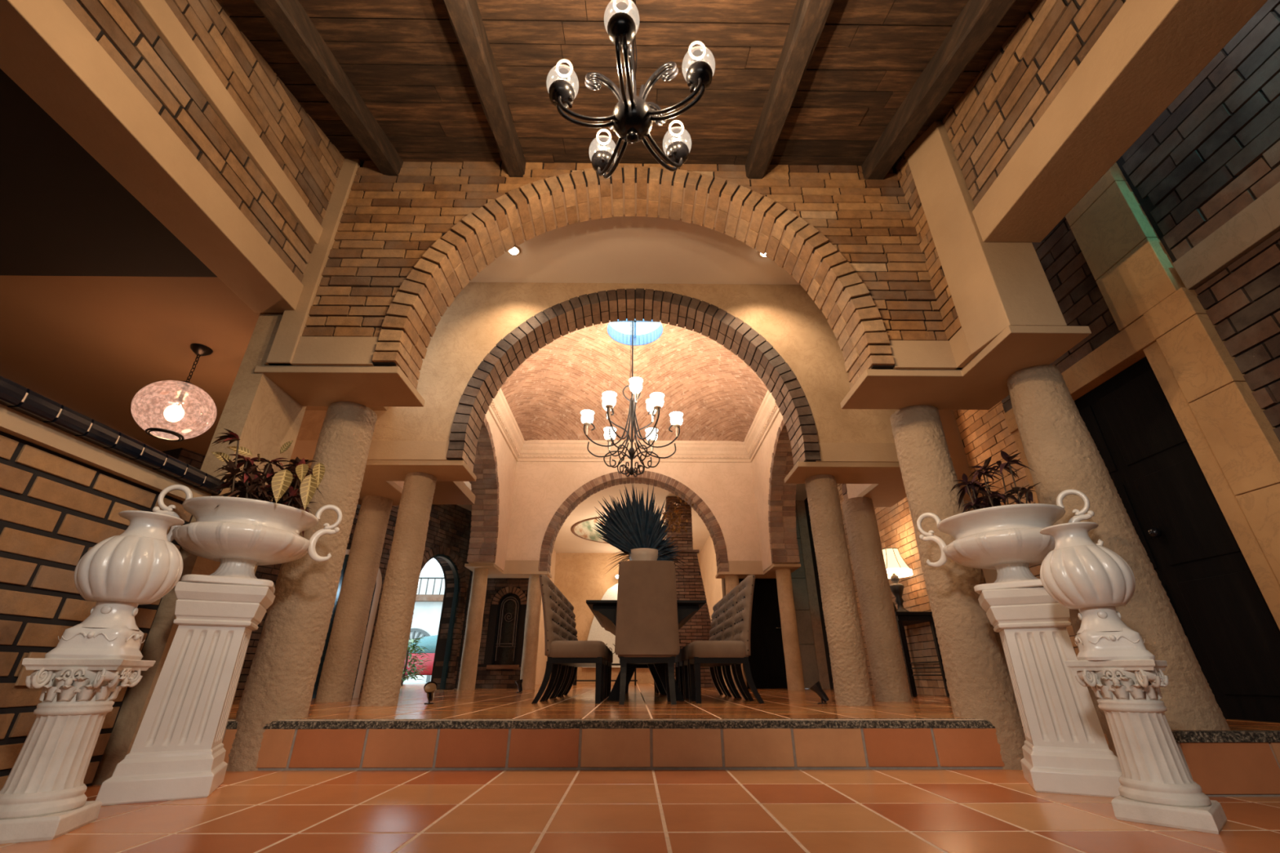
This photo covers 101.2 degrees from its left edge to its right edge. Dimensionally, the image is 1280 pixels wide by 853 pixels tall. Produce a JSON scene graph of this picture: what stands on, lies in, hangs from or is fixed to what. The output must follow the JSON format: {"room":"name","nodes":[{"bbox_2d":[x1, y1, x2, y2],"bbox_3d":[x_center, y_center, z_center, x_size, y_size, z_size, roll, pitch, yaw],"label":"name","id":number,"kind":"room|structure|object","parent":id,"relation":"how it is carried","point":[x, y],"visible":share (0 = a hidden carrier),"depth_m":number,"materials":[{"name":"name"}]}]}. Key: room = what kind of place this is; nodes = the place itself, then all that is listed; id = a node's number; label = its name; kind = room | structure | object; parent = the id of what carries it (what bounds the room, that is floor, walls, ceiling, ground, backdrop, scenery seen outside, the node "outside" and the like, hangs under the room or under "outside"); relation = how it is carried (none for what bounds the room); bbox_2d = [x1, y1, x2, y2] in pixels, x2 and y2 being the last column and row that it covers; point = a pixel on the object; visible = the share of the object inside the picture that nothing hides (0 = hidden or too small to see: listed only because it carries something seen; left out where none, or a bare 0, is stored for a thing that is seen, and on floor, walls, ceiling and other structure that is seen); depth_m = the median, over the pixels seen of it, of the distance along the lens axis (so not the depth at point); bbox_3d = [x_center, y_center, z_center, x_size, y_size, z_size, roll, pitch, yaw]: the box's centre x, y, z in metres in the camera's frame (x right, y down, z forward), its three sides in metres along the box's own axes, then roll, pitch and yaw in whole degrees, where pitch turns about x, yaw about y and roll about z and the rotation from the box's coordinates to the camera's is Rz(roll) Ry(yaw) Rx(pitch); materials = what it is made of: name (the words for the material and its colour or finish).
{"room":"entrance hall","nodes":[
{"label":"entrance hall","id":0,"kind":"room"},
{"bbox_2d":[0,431,192,791],"bbox_3d":[-2.533,-0.236,-0.009,0.252,1.310,5.840,0,-25,-1],"label":"wall","id":1,"kind":"structure","parent":0,"point":[55,507],"depth_m":2.15,"materials":[{"name":"brick"}]},
{"bbox_2d":[0,404,211,501],"bbox_3d":[-2.537,-0.840,0.289,0.325,0.076,5.860,0,-25,-1],"label":"trim","id":2,"kind":"structure","parent":1,"relation":"on","point":[12,422],"depth_m":2.27,"materials":[{"name":"beige paint"}]},
{"bbox_2d":[0,375,224,494],"bbox_3d":[-2.510,-0.910,0.321,0.379,0.080,5.857,0,-25,-1],"label":"trim","id":3,"kind":"structure","parent":1,"relation":"attached to","point":[16,397],"depth_m":2.28,"materials":[{"name":"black tile"}]},
{"bbox_2d":[62,0,344,282],"bbox_3d":[-2.378,-2.666,1.152,0.241,1.679,5.850,0,-25,-1],"label":"wall","id":4,"kind":"structure","parent":0,"point":[313,164],"depth_m":2.95,"materials":[{"name":"brown brick"}]},
{"bbox_2d":[0,0,303,312],"bbox_3d":[-2.377,-2.100,0.883,0.285,0.208,5.850,0,-25,-1],"label":"beam","id":5,"kind":"structure","parent":4,"relation":"attached to","point":[46,50],"depth_m":2.40,"materials":[{"name":"beige paint"}]},
{"bbox_2d":[133,0,323,244],"bbox_3d":[-2.269,-2.600,1.111,0.060,0.150,5.830,0,-25,-1],"label":"trim","id":6,"kind":"structure","parent":4,"relation":"attached to","point":[158,13],"depth_m":2.86,"materials":[{"name":"beige paint"}]},
{"bbox_2d":[0,68,475,504],"bbox_3d":[-4.450,-1.162,2.986,4.150,0.150,10.500,0,-25,-1],"label":"ceiling","id":7,"kind":"structure","parent":0,"point":[86,344],"depth_m":3.53,"materials":[{"name":"brown paint"}]},
{"bbox_2d":[130,343,216,441],"bbox_3d":[-3.369,-0.266,3.880,0.470,0.738,0.470,0,-25,-1],"label":"glass pendant","id":8,"kind":"object","parent":7,"relation":"hanging from","point":[173,413],"visible":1,"depth_m":3.80,"materials":[{"name":"glass"}]},
{"bbox_2d":[161,448,471,697],"bbox_3d":[-4.324,1.796,7.912,0.386,3.970,5.350,-9,-27,17],"label":"wall","id":9,"kind":"structure","parent":0,"point":[449,528],"depth_m":9.42,"materials":[{"name":"brick"}]},
{"bbox_2d":[422,554,459,689],"bbox_3d":[-3.611,3.336,9.104,0.080,2.210,1.160,-9,-27,17],"label":"door frame","id":10,"kind":"structure","parent":9,"relation":"in","point":[446,657],"depth_m":9.54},
{"bbox_2d":[392,409,516,571],"bbox_3d":[-2.743,0.388,8.310,0.450,2.885,5.850,0,-25,-1],"label":"wall","id":11,"kind":"structure","parent":0,"point":[506,461],"depth_m":9.73,"materials":[{"name":"paint"}]},
{"bbox_2d":[466,416,499,563],"bbox_3d":[-2.736,0.685,7.965,0.461,2.042,3.624,0,-25,-1],"label":"brick arch","id":12,"kind":"object","parent":11,"relation":"attached to","point":[482,547],"visible":0.41,"depth_m":9.23,"materials":[{"name":"brick"}]},
{"bbox_2d":[454,570,528,688],"bbox_3d":[-2.777,3.233,10.707,1.400,3.770,0.320,0,-25,-1],"label":"wall","id":13,"kind":"structure","parent":0,"point":[489,676],"depth_m":10.19,"materials":[{"name":"brick"}]},
{"bbox_2d":[491,593,520,665],"bbox_3d":[-2.597,3.969,10.332,0.460,1.340,0.090,0,-25,-1],"label":"window","id":14,"kind":"structure","parent":13,"relation":"in","point":[507,628],"depth_m":10.32,"materials":[{"name":"black wood"}]},
{"bbox_2d":[535,549,555,684],"bbox_3d":[-3.020,4.655,14.169,0.300,4.170,7.140,0,-25,-1],"label":"wall","id":15,"kind":"structure","parent":0,"point":[541,658],"depth_m":15.55,"materials":[{"name":"paint"}]},
{"bbox_2d":[288,282,899,470],"bbox_3d":[-0.328,-0.966,5.574,6.050,2.985,0.310,0,-25,-1],"label":"wall","id":16,"kind":"structure","parent":0,"point":[482,314],"depth_m":5.34,"materials":[{"name":"beige paint"}]},
{"bbox_2d":[307,459,476,505],"bbox_3d":[-2.308,0.595,5.323,1.400,0.050,1.260,0,-25,-1],"label":"trim","id":17,"kind":"structure","parent":16,"relation":"attached to","point":[379,477],"depth_m":4.93,"materials":[{"name":"beige paint"}]},
{"bbox_2d":[289,440,898,462],"bbox_3d":[-0.326,0.239,4.847,6.050,0.185,0.070,0,-25,-1],"label":"trim","id":18,"kind":"structure","parent":16,"relation":"attached to","point":[379,450],"depth_m":4.81,"materials":[{"name":"beige paint"}]},
{"bbox_2d":[446,288,821,471],"bbox_3d":[-0.053,-0.511,5.347,3.406,1.958,0.376,0,-25,-1],"label":"brick arch","id":19,"kind":"object","parent":16,"relation":"attached to","point":[511,351],"visible":0.98,"depth_m":5.41,"materials":[{"name":"brick"}]},
{"bbox_2d":[488,388,779,462],"bbox_3d":[-0.086,-0.603,8.537,4.860,0.420,5.350,0,-25,-1],"label":"trim","id":20,"kind":"structure","parent":16,"relation":"attached to","point":[542,451],"depth_m":10.85,"materials":[{"name":"paint"}]},
{"bbox_2d":[784,462,906,506],"bbox_3d":[2.136,0.617,5.369,1.410,0.050,1.260,0,-25,-1],"label":"trim","id":21,"kind":"structure","parent":16,"relation":"attached to","point":[886,489],"depth_m":4.99,"materials":[{"name":"beige paint"}]},
{"bbox_2d":[302,160,947,368],"bbox_3d":[-0.104,-1.256,3.914,4.460,2.085,0.323,0,-25,-1],"label":"wall","id":22,"kind":"structure","parent":0,"point":[387,224],"depth_m":3.85,"materials":[{"name":"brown brick"}]},
{"bbox_2d":[266,158,360,365],"bbox_3d":[-2.265,-1.287,3.731,0.155,1.985,0.050,0,-25,-1],"label":"trim","id":23,"kind":"structure","parent":22,"relation":"attached to","point":[291,326],"depth_m":3.59,"materials":[{"name":"beige paint"}]},
{"bbox_2d":[253,365,425,406],"bbox_3d":[-1.976,-0.262,3.517,0.898,0.050,0.465,0,-25,-1],"label":"trim","id":24,"kind":"structure","parent":22,"relation":"attached to","point":[309,385],"depth_m":3.43,"materials":[{"name":"beige paint"}]},
{"bbox_2d":[265,336,962,369],"bbox_3d":[-0.133,-0.461,3.395,4.440,0.205,0.078,0,-25,-1],"label":"trim","id":25,"kind":"structure","parent":22,"relation":"attached to","point":[310,350],"depth_m":3.36,"materials":[{"name":"beige paint"}]},
{"bbox_2d":[372,164,894,390],"bbox_3d":[-0.034,-1.135,3.851,3.296,1.803,0.376,0,-25,-1],"label":"brick arch","id":26,"kind":"object","parent":22,"relation":"attached to","point":[473,243],"visible":0.94,"depth_m":3.90,"materials":[{"name":"brick"}]},
{"bbox_2d":[840,325,1091,409],"bbox_3d":[1.975,-0.343,3.346,1.065,0.050,0.934,0,-25,-1],"label":"trim","id":27,"kind":"structure","parent":22,"relation":"attached to","point":[981,384],"depth_m":3.35,"materials":[{"name":"beige paint"}]},
{"bbox_2d":[548,552,701,683],"bbox_3d":[-0.062,6.243,17.515,6.100,4.170,0.200,0,-25,-1],"label":"wall","id":28,"kind":"structure","parent":0,"point":[580,578],"depth_m":17.82,"materials":[{"name":"paint"}]},
{"bbox_2d":[582,583,620,667],"bbox_3d":[-0.660,6.449,17.167,2.300,2.600,0.160,0,-25,-1],"label":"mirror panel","id":29,"kind":"object","parent":28,"relation":"attached to","point":[597,633],"visible":0.21,"depth_m":16.95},
{"bbox_2d":[216,0,1037,167],"bbox_3d":[-0.001,-2.578,1.334,5.200,1.883,6.200,0,-25,-1],"label":"ceiling","id":30,"kind":"structure","parent":0,"point":[405,60],"depth_m":3.25,"materials":[{"name":"brown wood"}]},
{"bbox_2d":[253,0,403,176],"bbox_3d":[-1.890,-2.492,1.137,0.149,1.811,5.760,0,-25,-1],"label":"ceiling beam","id":31,"kind":"structure","parent":30,"relation":"attached to","point":[289,19],"depth_m":3.17,"materials":[{"name":"brown wood"}]},
{"bbox_2d":[443,0,525,177],"bbox_3d":[-0.924,-2.487,1.147,0.140,1.810,5.760,0,-25,-1],"label":"ceiling beam","id":32,"kind":"structure","parent":30,"relation":"attached to","point":[464,15],"depth_m":3.18,"materials":[{"name":"brown wood"}]},
{"bbox_2d":[546,0,715,178],"bbox_3d":[-0.044,-1.743,2.403,0.701,1.260,0.697,0,-25,-1],"label":"chandelier","id":33,"kind":"object","parent":30,"relation":"hanging from","point":[632,118],"visible":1,"depth_m":2.16,"materials":[{"name":"metal"}]},
{"bbox_2d":[745,0,833,178],"bbox_3d":[0.930,-2.480,1.167,0.150,1.806,5.760,0,-25,-1],"label":"ceiling beam","id":34,"kind":"structure","parent":30,"relation":"attached to","point":[809,17],"depth_m":3.16,"materials":[{"name":"brown wood"}]},
{"bbox_2d":[861,0,1015,180],"bbox_3d":[1.855,-2.477,1.177,0.159,1.803,5.760,0,-25,-1],"label":"ceiling beam","id":35,"kind":"structure","parent":30,"relation":"attached to","point":[978,19],"depth_m":3.18,"materials":[{"name":"brown wood"}]},
{"bbox_2d":[553,483,710,553],"bbox_3d":[-0.019,2.786,14.978,6.100,0.100,8.550,0,-25,-1],"label":"ceiling","id":36,"kind":"structure","parent":0,"point":[566,541],"depth_m":14.05,"materials":[{"name":"white paint"}]},
{"bbox_2d":[506,461,760,571],"bbox_3d":[-0.118,1.516,10.687,5.760,2.885,0.350,0,-25,-1],"label":"wall","id":37,"kind":"structure","parent":0,"point":[540,488],"depth_m":10.57,"materials":[{"name":"paint"}]},
{"bbox_2d":[504,560,762,571],"bbox_3d":[-0.116,2.658,9.967,4.920,0.205,0.110,0,-25,-1],"label":"trim","id":38,"kind":"structure","parent":37,"relation":"attached to","point":[510,565],"depth_m":9.92,"materials":[{"name":"beige paint"}]},
{"bbox_2d":[538,470,728,573],"bbox_3d":[-0.118,1.893,10.509,3.584,2.042,0.388,0,-25,-1],"label":"brick arch","id":39,"kind":"object","parent":37,"relation":"attached to","point":[674,486],"visible":0.96,"depth_m":10.54,"materials":[{"name":"brick"}]},
{"bbox_2d":[500,320,768,441],"bbox_3d":[-0.085,-1.220,8.825,4.620,0.981,5.110,0,-25,-1],"label":"ceiling","id":40,"kind":"structure","parent":0,"point":[719,397],"depth_m":10.03,"materials":[{"name":"paint"}]},
{"bbox_2d":[607,318,662,345],"bbox_3d":[-0.085,-1.770,9.086,1.080,0.240,1.080,0,-25,-1],"label":"window","id":41,"kind":"structure","parent":40,"relation":"attached to","point":[638,340],"depth_m":9.43,"materials":[{"name":"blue glass"}]},
{"bbox_2d":[580,320,683,476],"bbox_3d":[-0.125,-0.568,8.460,1.619,2.870,1.454,0,-25,-1],"label":"chandelier","id":42,"kind":"object","parent":41,"relation":"hanging from","point":[654,404],"visible":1,"depth_m":8.05,"materials":[{"name":"metal"}]},
{"bbox_2d":[468,213,800,284],"bbox_3d":[-0.044,-1.862,5.162,5.200,0.120,1.410,0,-25,-1],"label":"ceiling","id":43,"kind":"structure","parent":0,"point":[624,249],"depth_m":5.34,"materials":[{"name":"white paint"}]},
{"bbox_2d":[0,768,1279,852],"bbox_3d":[-1.152,0.518,-0.062,10.700,0.101,6.358,0,-25,-1],"label":"floor","id":44,"kind":"structure","parent":0,"point":[562,811],"depth_m":1.82,"materials":[{"name":"tile"}]},
{"bbox_2d":[0,657,155,844],"bbox_3d":[-1.923,1.047,1.748,0.260,0.497,0.260,9,-27,-19],"label":"pedestal","id":45,"kind":"object","parent":44,"relation":"on","point":[42,797],"visible":1,"depth_m":1.70,"materials":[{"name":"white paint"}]},
{"bbox_2d":[44,510,184,660],"bbox_3d":[-1.923,0.591,1.964,0.298,0.513,0.294,-5,-26,10],"label":"ribbed vase","id":46,"kind":"object","parent":45,"relation":"on","point":[129,570],"visible":1,"depth_m":1.89,"materials":[{"name":"white ceramic"}]},
{"bbox_2d":[95,581,275,805],"bbox_3d":[-1.985,1.160,2.369,0.354,0.826,0.354,13,-28,-25],"label":"pedestal","id":47,"kind":"object","parent":44,"relation":"on","point":[177,752],"visible":1,"depth_m":2.26,"materials":[{"name":"stone"}]},
{"bbox_2d":[152,484,342,593],"bbox_3d":[-1.985,0.573,2.647,0.581,0.472,0.585,-7,-26,15],"label":"urn","id":48,"kind":"object","parent":47,"relation":"on","point":[242,535],"visible":0.98,"depth_m":2.50,"materials":[{"name":"white ceramic"}]},
{"bbox_2d":[172,496,318,565],"bbox_3d":[-1.985,0.558,2.655,0.581,0.247,0.581,14,-29,-27],"label":"bowl","id":49,"kind":"object","parent":48,"relation":"on","point":[242,531],"depth_m":2.49,"materials":[{"name":"white ceramic"}]},
{"bbox_2d":[206,428,324,537],"bbox_3d":[-1.950,0.324,2.781,0.508,0.438,0.646,10,-27,-20],"label":"plant","id":50,"kind":"object","parent":48,"relation":"in","point":[283,483],"visible":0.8,"depth_m":2.68,"materials":[{"name":"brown plant"}]},
{"bbox_2d":[92,312,306,784],"bbox_3d":[-2.455,0.495,3.177,0.160,2.720,0.480,0,-25,-1],"label":"wall pier","id":51,"kind":"object","parent":44,"relation":"on","point":[264,417],"depth_m":3.17,"materials":[{"name":"beige paint"}]},
{"bbox_2d":[226,401,377,771],"bbox_3d":[-2.067,0.872,3.324,0.359,2.165,0.358,0,-25,-1],"label":"column","id":52,"kind":"structure","parent":44,"relation":"on","point":[281,680],"depth_m":3.11,"materials":[{"name":"paint"}]},
{"bbox_2d":[889,404,1026,769],"bbox_3d":[1.990,0.893,3.368,0.350,2.165,0.348,-14,-29,27],"label":"column","id":53,"kind":"structure","parent":44,"relation":"on","point":[979,682],"depth_m":3.17,"materials":[{"name":"paint"}]},
{"bbox_2d":[977,586,1122,798],"bbox_3d":[1.914,1.209,2.473,0.354,0.826,0.354,-12,-28,25],"label":"pedestal","id":54,"kind":"object","parent":44,"relation":"on","point":[1065,749],"visible":0.98,"depth_m":2.36,"materials":[{"name":"stone"}]},
{"bbox_2d":[916,488,1103,595],"bbox_3d":[1.914,0.622,2.751,0.582,0.472,0.582,2,-25,-4],"label":"urn","id":55,"kind":"object","parent":54,"relation":"on","point":[1007,540],"visible":0.85,"depth_m":2.61,"materials":[{"name":"white ceramic"}]},
{"bbox_2d":[950,450,1039,512],"bbox_3d":[1.954,0.363,2.862,0.498,0.418,0.414,0,-25,-1],"label":"plant","id":56,"kind":"object","parent":55,"relation":"in","point":[989,500],"visible":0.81,"depth_m":2.88,"materials":[{"name":"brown plant"}]},
{"bbox_2d":[937,503,1065,569],"bbox_3d":[1.914,0.607,2.758,0.581,0.247,0.581,-19,-32,35],"label":"bowl","id":57,"kind":"object","parent":55,"relation":"on","point":[1001,537],"depth_m":2.60,"materials":[{"name":"white ceramic"}]},
{"bbox_2d":[1006,364,1230,757],"bbox_3d":[2.487,0.658,2.873,0.493,2.165,0.490,-16,-29,29],"label":"column","id":58,"kind":"structure","parent":44,"relation":"on","point":[1060,451],"depth_m":2.78,"materials":[{"name":"paint"}]},
{"bbox_2d":[1064,659,1226,834],"bbox_3d":[1.810,1.117,1.895,0.260,0.497,0.260,20,-32,-36],"label":"pedestal","id":59,"kind":"object","parent":44,"relation":"on","point":[1157,787],"visible":1,"depth_m":1.83,"materials":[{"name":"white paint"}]},
{"bbox_2d":[1040,521,1155,660],"bbox_3d":[1.810,0.660,2.112,0.294,0.513,0.298,13,-28,-26],"label":"ribbed vase","id":60,"kind":"object","parent":59,"relation":"on","point":[1083,575],"visible":0.98,"depth_m":2.03,"materials":[{"name":"white ceramic"}]},
{"bbox_2d":[699,535,726,685],"bbox_3d":[2.232,4.614,14.083,0.200,4.170,7.450,0,-25,-1],"label":"wall","id":61,"kind":"structure","parent":0,"point":[713,588],"depth_m":15.74,"materials":[{"name":"paint"}]},
{"bbox_2d":[227,683,1279,730],"bbox_3d":[-1.274,4.960,9.564,10.700,0.331,16.438,0,-25,-1],"label":"floor","id":62,"kind":"structure","parent":0,"point":[642,703],"depth_m":3.87,"materials":[{"name":"tile"}]},
{"bbox_2d":[311,549,382,698],"bbox_3d":[-3.389,2.148,5.832,0.800,1.550,0.050,13,-28,-26],"label":"arched mirror","id":63,"kind":"object","parent":62,"relation":"on","point":[372,612],"visible":0.24,"depth_m":5.86,"materials":[{"name":"mirror"}]},
{"bbox_2d":[315,495,393,702],"bbox_3d":[-2.833,1.664,5.262,0.306,1.935,0.309,11,-27,-21],"label":"column","id":64,"kind":"structure","parent":62,"relation":"on","point":[342,657],"depth_m":5.12,"materials":[{"name":"paint"}]},
{"bbox_2d":[359,471,436,706],"bbox_3d":[-2.094,1.359,4.619,0.288,1.935,0.288,13,-29,-26],"label":"column","id":65,"kind":"structure","parent":62,"relation":"on","point":[384,668],"depth_m":4.47,"materials":[{"name":"paint"}]},
{"bbox_2d":[457,568,488,690],"bbox_3d":[-2.839,3.431,8.983,0.274,1.935,0.272,0,-25,-1],"label":"column","id":66,"kind":"structure","parent":62,"relation":"on","point":[468,666],"depth_m":8.87,"materials":[{"name":"beige paint"}]},
{"bbox_2d":[520,574,541,689],"bbox_3d":[-1.976,3.727,9.607,0.274,1.935,0.274,0,-25,-1],"label":"column","id":67,"kind":"structure","parent":62,"relation":"on","point":[530,651],"depth_m":9.48,"materials":[{"name":"beige paint"}]},
{"bbox_2d":[531,574,606,703],"bbox_3d":[-0.646,1.984,4.939,0.650,1.080,0.520,0,-25,-1],"label":"dining chair","id":68,"kind":"object","parent":62,"relation":"on","point":[557,651],"visible":0.99,"depth_m":4.68,"materials":[{"name":"beige fabric"}]},
{"bbox_2d":[545,586,608,700],"bbox_3d":[-0.653,2.250,5.499,0.650,1.080,0.520,0,-25,-1],"label":"dining chair","id":69,"kind":"object","parent":62,"relation":"on","point":[562,633],"visible":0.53,"depth_m":5.47,"materials":[{"name":"beige fabric"}]},
{"bbox_2d":[222,728,1025,770],"bbox_3d":[0.093,1.713,2.795,5.060,0.192,0.024,0,-25,-1],"label":"step riser","id":70,"kind":"structure","parent":62,"relation":"attached to","point":[636,748],"depth_m":2.78,"materials":[{"name":"tile"}]},
{"bbox_2d":[226,718,1022,728],"bbox_3d":[0.093,1.615,2.854,5.061,0.042,0.056,0,-25,-1],"label":"trim","id":71,"kind":"structure","parent":62,"relation":"attached to","point":[633,724],"depth_m":2.83,"materials":[{"name":"stone"}]},
{"bbox_2d":[586,600,706,701],"bbox_3d":[0.043,2.672,6.149,1.160,0.875,2.800,0,-25,-1],"label":"dining table","id":72,"kind":"object","parent":62,"relation":"on","point":[604,611],"visible":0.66,"depth_m":5.12,"materials":[{"name":"black wood"}]},
{"bbox_2d":[628,547,657,560],"bbox_3d":[0.047,1.821,6.193,0.421,0.700,0.421,-23,-34,39],"label":"flower vase","id":73,"kind":"object","parent":72,"relation":"on","point":[643,553],"visible":0.2,"depth_m":6.19,"materials":[{"name":"white ceramic"}]},
{"bbox_2d":[593,483,693,574],"bbox_3d":[0.033,1.195,6.376,1.238,1.231,0.548,0,-25,-1],"label":"arrangement","id":74,"kind":"object","parent":73,"relation":"in","point":[633,526],"visible":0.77,"depth_m":6.38,"materials":[{"name":"green plant"}]},
{"bbox_2d":[614,560,679,704],"bbox_3d":[0.061,1.881,4.814,0.568,1.160,0.650,0,-25,-1],"label":"dining chair","id":75,"kind":"object","parent":62,"relation":"on","point":[646,628],"visible":1,"depth_m":4.65,"materials":[{"name":"beige fabric"}]},
{"bbox_2d":[665,497,719,687],"bbox_3d":[1.162,3.672,11.971,1.127,4.060,0.850,0,-25,-1],"label":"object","id":76,"kind":"object","parent":62,"relation":"on","point":[688,587],"visible":0.56,"depth_m":11.67,"materials":[{"name":"brown brick"}]},
{"bbox_2d":[677,593,736,697],"bbox_3d":[0.770,2.523,6.074,0.650,1.080,0.520,0,-25,-1],"label":"dining chair","id":77,"kind":"object","parent":62,"relation":"on","point":[722,618],"visible":0.52,"depth_m":6.04,"materials":[{"name":"beige fabric"}]},
{"bbox_2d":[682,585,748,700],"bbox_3d":[0.777,2.257,5.514,0.650,1.080,0.520,0,-25,-1],"label":"dining chair","id":78,"kind":"object","parent":62,"relation":"on","point":[729,633],"visible":0.56,"depth_m":5.48,"materials":[{"name":"beige fabric"}]},
{"bbox_2d":[688,574,764,703],"bbox_3d":[0.784,1.992,4.954,0.650,1.080,0.520,0,-25,-1],"label":"dining chair","id":79,"kind":"object","parent":62,"relation":"on","point":[736,651],"visible":1,"depth_m":4.71,"materials":[{"name":"beige fabric"}]},
{"bbox_2d":[775,568,804,690],"bbox_3d":[2.570,3.457,9.039,0.273,1.935,0.273,0,-25,-1],"label":"column","id":80,"kind":"structure","parent":62,"relation":"on","point":[794,675],"depth_m":8.92,"materials":[{"name":"beige paint"}]},
{"bbox_2d":[804,474,873,706],"bbox_3d":[1.746,1.387,4.678,0.296,1.935,0.295,-1,-25,2],"label":"column","id":81,"kind":"structure","parent":62,"relation":"on","point":[849,666],"depth_m":4.53,"materials":[{"name":"paint"}]},
{"bbox_2d":[841,497,911,702],"bbox_3d":[2.367,1.690,5.316,0.321,1.935,0.321,-19,-32,35],"label":"column","id":82,"kind":"structure","parent":62,"relation":"on","point":[883,646],"depth_m":5.16,"materials":[{"name":"paint"}]},
{"bbox_2d":[894,611,949,697],"bbox_3d":[3.250,2.784,6.413,0.480,0.900,0.900,0,-25,-1],"label":"side table","id":83,"kind":"object","parent":62,"relation":"on","point":[903,618],"visible":0.53,"depth_m":6.16,"materials":[{"name":"black wood"}]},
{"bbox_2d":[882,547,912,611],"bbox_3d":[3.251,1.971,6.689,0.436,0.805,0.436,0,-25,-1],"label":"table lamp","id":84,"kind":"object","parent":83,"relation":"on","point":[896,567],"visible":0.73,"depth_m":6.62,"materials":[{"name":"fabric"}]},
{"bbox_2d":[1103,733,1279,796],"bbox_3d":[3.222,1.571,2.503,1.931,0.197,0.705,0,-25,-1],"label":"trim","id":85,"kind":"structure","parent":62,"relation":"attached to","point":[1221,769],"depth_m":2.18,"materials":[{"name":"tile"}]},
{"bbox_2d":[1171,730,1279,742],"bbox_3d":[3.213,1.326,2.250,1.914,0.039,0.052,0,-25,-1],"label":"trim","id":86,"kind":"structure","parent":62,"relation":"attached to","point":[1180,736],"depth_m":2.22,"materials":[{"name":"stone"}]},
{"bbox_2d":[721,500,830,688],"bbox_3d":[2.566,3.211,10.481,1.820,3.616,0.270,0,-25,-1],"label":"column","id":87,"kind":"structure","parent":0,"point":[811,645],"depth_m":10.18,"materials":[{"name":"brown brick"}]},
{"bbox_2d":[738,578,787,688],"bbox_3d":[2.376,3.851,10.201,0.960,2.220,0.122,0,-25,-1],"label":"door","id":88,"kind":"structure","parent":87,"relation":"in","point":[766,660],"depth_m":10.09,"materials":[{"name":"black wood"}]},
{"bbox_2d":[751,411,871,571],"bbox_3d":[2.567,0.414,8.365,0.450,2.885,5.850,0,-25,-1],"label":"wall","id":89,"kind":"structure","parent":0,"point":[762,462],"depth_m":9.73,"materials":[{"name":"paint"}]},
{"bbox_2d":[768,418,848,564],"bbox_3d":[2.563,0.711,8.020,0.461,2.042,3.624,0,-25,-1],"label":"brick arch","id":90,"kind":"object","parent":89,"relation":"attached to","point":[784,547],"visible":0.35,"depth_m":9.28,"materials":[{"name":"brick"}]},
{"bbox_2d":[895,153,961,340],"bbox_3d":[2.142,-1.439,3.766,0.253,1.880,0.280,0,-25,-1],"label":"wall","id":91,"kind":"structure","parent":0,"point":[951,322],"depth_m":3.67,"materials":[{"name":"yellow brick"}]},
{"bbox_2d":[804,400,1079,696],"bbox_3d":[3.578,1.757,8.029,0.162,4.600,8.070,0,-25,-1],"label":"wall","id":92,"kind":"structure","parent":0,"point":[984,433],"depth_m":6.50,"materials":[{"name":"brick"}]},
{"bbox_2d":[938,409,997,583],"bbox_3d":[3.458,0.972,5.593,0.200,3.470,0.380,0,-25,-1],"label":"trim","id":93,"kind":"structure","parent":92,"relation":"attached to","point":[950,428],"depth_m":5.71,"materials":[{"name":"beige paint"}]},
{"bbox_2d":[1001,0,1279,441],"bbox_3d":[3.412,-1.434,1.305,0.404,4.600,7.050,0,-25,-1],"label":"wall","id":94,"kind":"structure","parent":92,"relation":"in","point":[1215,150],"depth_m":2.89,"materials":[{"name":"brick"}]},
{"bbox_2d":[1003,162,1279,630],"bbox_3d":[3.224,-1.400,1.259,0.140,4.496,7.000,0,-25,-1],"label":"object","id":95,"kind":"structure","parent":92,"relation":"attached to","point":[1233,443],"depth_m":2.99,"materials":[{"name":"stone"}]},
{"bbox_2d":[1074,356,1279,723],"bbox_3d":[3.232,0.689,3.323,0.120,2.095,1.040,0,-25,-1],"label":"door","id":96,"kind":"structure","parent":92,"relation":"in","point":[1228,625],"depth_m":3.09,"materials":[{"name":"black wood"}]},
{"bbox_2d":[942,0,1126,207],"bbox_3d":[2.282,-2.673,1.021,0.281,1.578,5.500,0,-25,-1],"label":"wall","id":97,"kind":"structure","parent":0,"point":[993,117],"depth_m":2.94,"materials":[{"name":"brown brick"}]},
{"bbox_2d":[904,120,1066,355],"bbox_3d":[2.201,-1.442,3.521,0.379,2.085,0.305,0,-25,-1],"label":"trim","id":98,"kind":"structure","parent":97,"relation":"attached to","point":[993,286],"depth_m":3.24,"materials":[{"name":"beige paint"}]},
{"bbox_2d":[972,0,1267,242],"bbox_3d":[2.296,-2.390,0.823,0.355,0.255,5.385,0,-25,-1],"label":"beam","id":99,"kind":"structure","parent":97,"relation":"attached to","point":[1150,51],"depth_m":2.47,"materials":[{"name":"beige paint"}]},
{"label":"outside","id":100,"kind":"structure","parent":0,"visible":0},
{"bbox_3d":[-16.907,9.886,20.001,26.700,0.180,35.000,0,-25,-1],"label":"ground","id":101,"kind":"structure","parent":100,"visible":0},
{"bbox_2d":[403,635,437,679],"bbox_3d":[-6.538,7.522,16.933,4.150,1.460,1.720,4,-26,-8],"label":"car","id":102,"kind":"object","parent":101,"relation":"on","point":[429,642],"visible":0.02,"depth_m":16.22,"materials":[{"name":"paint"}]},
{"bbox_2d":[403,574,444,683],"bbox_3d":[-10.845,9.253,24.031,11.300,4.420,4.400,0,-25,-1],"label":"house","id":103,"kind":"structure","parent":101,"relation":"on","point":[431,588],"depth_m":22.59,"materials":[{"name":"white paint"}]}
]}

